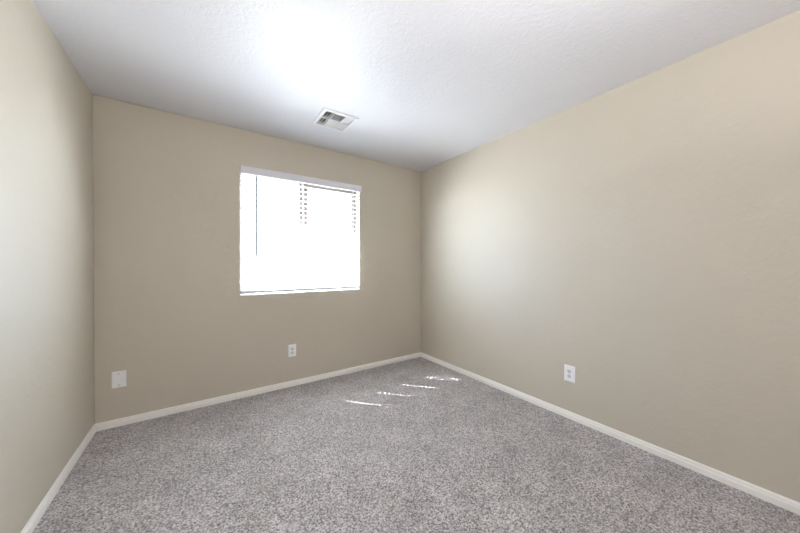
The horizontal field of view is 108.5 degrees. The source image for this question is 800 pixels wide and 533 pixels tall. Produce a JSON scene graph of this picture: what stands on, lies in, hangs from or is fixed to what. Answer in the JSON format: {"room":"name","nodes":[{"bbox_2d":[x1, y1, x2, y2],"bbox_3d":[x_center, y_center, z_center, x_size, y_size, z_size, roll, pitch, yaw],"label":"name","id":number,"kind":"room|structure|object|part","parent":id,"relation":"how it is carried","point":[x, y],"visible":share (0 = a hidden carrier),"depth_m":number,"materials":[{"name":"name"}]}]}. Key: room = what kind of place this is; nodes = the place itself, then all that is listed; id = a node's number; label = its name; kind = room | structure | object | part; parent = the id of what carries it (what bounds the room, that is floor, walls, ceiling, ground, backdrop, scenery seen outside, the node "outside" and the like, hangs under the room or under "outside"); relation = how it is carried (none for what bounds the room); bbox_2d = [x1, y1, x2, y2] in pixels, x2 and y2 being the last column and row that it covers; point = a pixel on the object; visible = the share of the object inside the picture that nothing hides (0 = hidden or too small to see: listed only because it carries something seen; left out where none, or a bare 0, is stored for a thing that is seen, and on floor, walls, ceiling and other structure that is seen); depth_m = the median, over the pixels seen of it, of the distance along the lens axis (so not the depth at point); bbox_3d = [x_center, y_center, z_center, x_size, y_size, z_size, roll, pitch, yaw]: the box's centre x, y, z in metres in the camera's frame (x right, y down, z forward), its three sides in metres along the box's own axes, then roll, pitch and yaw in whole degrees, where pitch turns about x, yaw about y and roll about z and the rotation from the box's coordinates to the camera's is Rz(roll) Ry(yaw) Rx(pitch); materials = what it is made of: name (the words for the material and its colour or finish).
{"room":"empty bedroom","nodes":[
{"label":"empty bedroom","id":0,"kind":"room"},
{"bbox_2d":[0,0,93,532],"bbox_3d":[-1.217,-0.015,0.496,0.150,2.440,4.050,0,0,-35],"label":"wall","id":1,"kind":"structure","parent":0,"point":[47,303],"depth_m":1.40,"materials":[{"name":"beige paint"}]},
{"bbox_2d":[20,424,95,532],"bbox_3d":[-1.151,1.177,0.549,0.012,0.054,3.750,0,0,-35],"label":"baseboard","id":2,"kind":"structure","parent":1,"relation":"attached to","point":[37,515],"depth_m":1.53,"materials":[{"name":"white paint"}]},
{"bbox_2d":[92,95,420,423],"bbox_3d":[-1.014,-0.029,3.005,3.031,2.440,0.150,0,0,-35],"label":"wall","id":3,"kind":"structure","parent":0,"point":[170,311],"depth_m":2.48,"materials":[{"name":"beige paint"}]},
{"bbox_2d":[112,370,125,388],"bbox_3d":[-2.107,0.846,2.160,0.080,0.122,0.007,0,0,-35],"label":"blank wall plate","id":4,"kind":"object","parent":3,"relation":"attached to","point":[118,377],"visible":1,"depth_m":2.16,"materials":[{"name":"white plastic"}]},
{"bbox_2d":[95,352,420,431],"bbox_3d":[-0.967,1.165,2.944,3.031,0.054,0.012,0,0,-35],"label":"baseboard","id":5,"kind":"structure","parent":3,"relation":"attached to","point":[105,425],"depth_m":2.59,"materials":[{"name":"white paint"}]},
{"bbox_2d":[288,344,295,356],"bbox_3d":[-1.073,0.838,2.872,0.075,0.122,0.009,0,0,-35],"label":"wall outlet","id":6,"kind":"object","parent":3,"relation":"attached to","point":[291,348],"visible":1,"depth_m":2.87,"materials":[{"name":"white plastic"}]},
{"bbox_2d":[240,173,355,293],"bbox_3d":[-1.018,-0.320,3.042,1.194,1.173,0.071,0,0,-35],"label":"window","id":7,"kind":"structure","parent":3,"relation":"in","point":[303,252],"depth_m":3.04,"materials":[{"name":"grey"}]},
{"bbox_2d":[240,165,361,293],"bbox_3d":[-0.947,-0.332,2.944,1.195,1.153,0.078,0,0,-35],"label":"window blind","id":8,"kind":"object","parent":7,"relation":"attached to","point":[248,170],"visible":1,"depth_m":2.88,"materials":[{"name":"white plastic"}]},
{"bbox_3d":[-1.021,-0.310,2.907,0.015,1.095,0.050,0,0,-35],"label":"ladder cord","id":9,"kind":"part","parent":8,"relation":"part of","materials":[{"name":"white fabric"}]},
{"bbox_3d":[-0.956,0.233,2.955,1.190,0.023,0.050,0,0,-35],"label":"rail","id":10,"kind":"part","parent":8,"relation":"part of","materials":[{"name":"white plastic"}]},
{"bbox_3d":[-0.772,-0.311,3.078,0.015,1.095,0.050,0,0,-35],"label":"ladder cord","id":11,"kind":"part","parent":8,"relation":"part of","materials":[{"name":"white fabric"}]},
{"bbox_3d":[-0.516,-0.312,3.255,0.015,1.095,0.050,0,0,-35],"label":"ladder cord","id":12,"kind":"part","parent":8,"relation":"part of","materials":[{"name":"white fabric"}]},
{"bbox_3d":[-0.774,-0.314,3.197,0.581,1.119,0.024,0,0,-35],"label":"sliding sash","id":13,"kind":"part","parent":7,"relation":"part of","materials":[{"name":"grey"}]},
{"bbox_2d":[240,288,358,295],"bbox_3d":[-0.979,0.262,2.989,1.192,0.011,0.090,0,0,-35],"label":"trim","id":14,"kind":"structure","parent":3,"relation":"attached to","point":[353,288],"depth_m":2.91,"materials":[{"name":"white paint"}]},
{"bbox_2d":[32,357,799,532],"bbox_3d":[0.092,1.260,1.405,3.331,0.120,4.050,0,0,-35],"label":"floor","id":15,"kind":"structure","parent":0,"point":[420,444],"depth_m":1.68,"materials":[{"name":"grey carpet"}]},
{"bbox_2d":[32,0,799,170],"bbox_3d":[0.092,-1.300,1.392,3.331,0.120,4.050,0,0,-35],"label":"ceiling","id":16,"kind":"structure","parent":0,"point":[427,83],"depth_m":1.70,"materials":[{"name":"white paint"}]},
{"bbox_2d":[312,107,358,131],"bbox_3d":[-0.555,-1.295,2.457,0.300,0.121,0.300,0,0,-35],"label":"ceiling vent","id":17,"kind":"object","parent":16,"relation":"in","point":[328,118],"visible":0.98,"depth_m":2.45,"materials":[{"name":"white metal"}]},
{"bbox_2d":[421,10,799,502],"bbox_3d":[1.403,-0.025,2.300,0.150,2.440,4.050,0,0,-35],"label":"wall","id":18,"kind":"structure","parent":0,"point":[641,236],"depth_m":1.84,"materials":[{"name":"beige paint"}]},
{"bbox_2d":[564,364,574,382],"bbox_3d":[1.333,0.843,2.267,0.009,0.126,0.080,0,0,-35],"label":"wall outlet","id":19,"kind":"object","parent":18,"relation":"attached to","point":[569,371],"visible":1,"depth_m":2.26,"materials":[{"name":"white plastic"}]},
{"bbox_2d":[421,352,799,514],"bbox_3d":[1.335,1.168,2.261,0.012,0.054,3.750,0,0,-35],"label":"baseboard","id":20,"kind":"structure","parent":18,"relation":"attached to","point":[783,502],"depth_m":1.85,"materials":[{"name":"white paint"}]}
]}

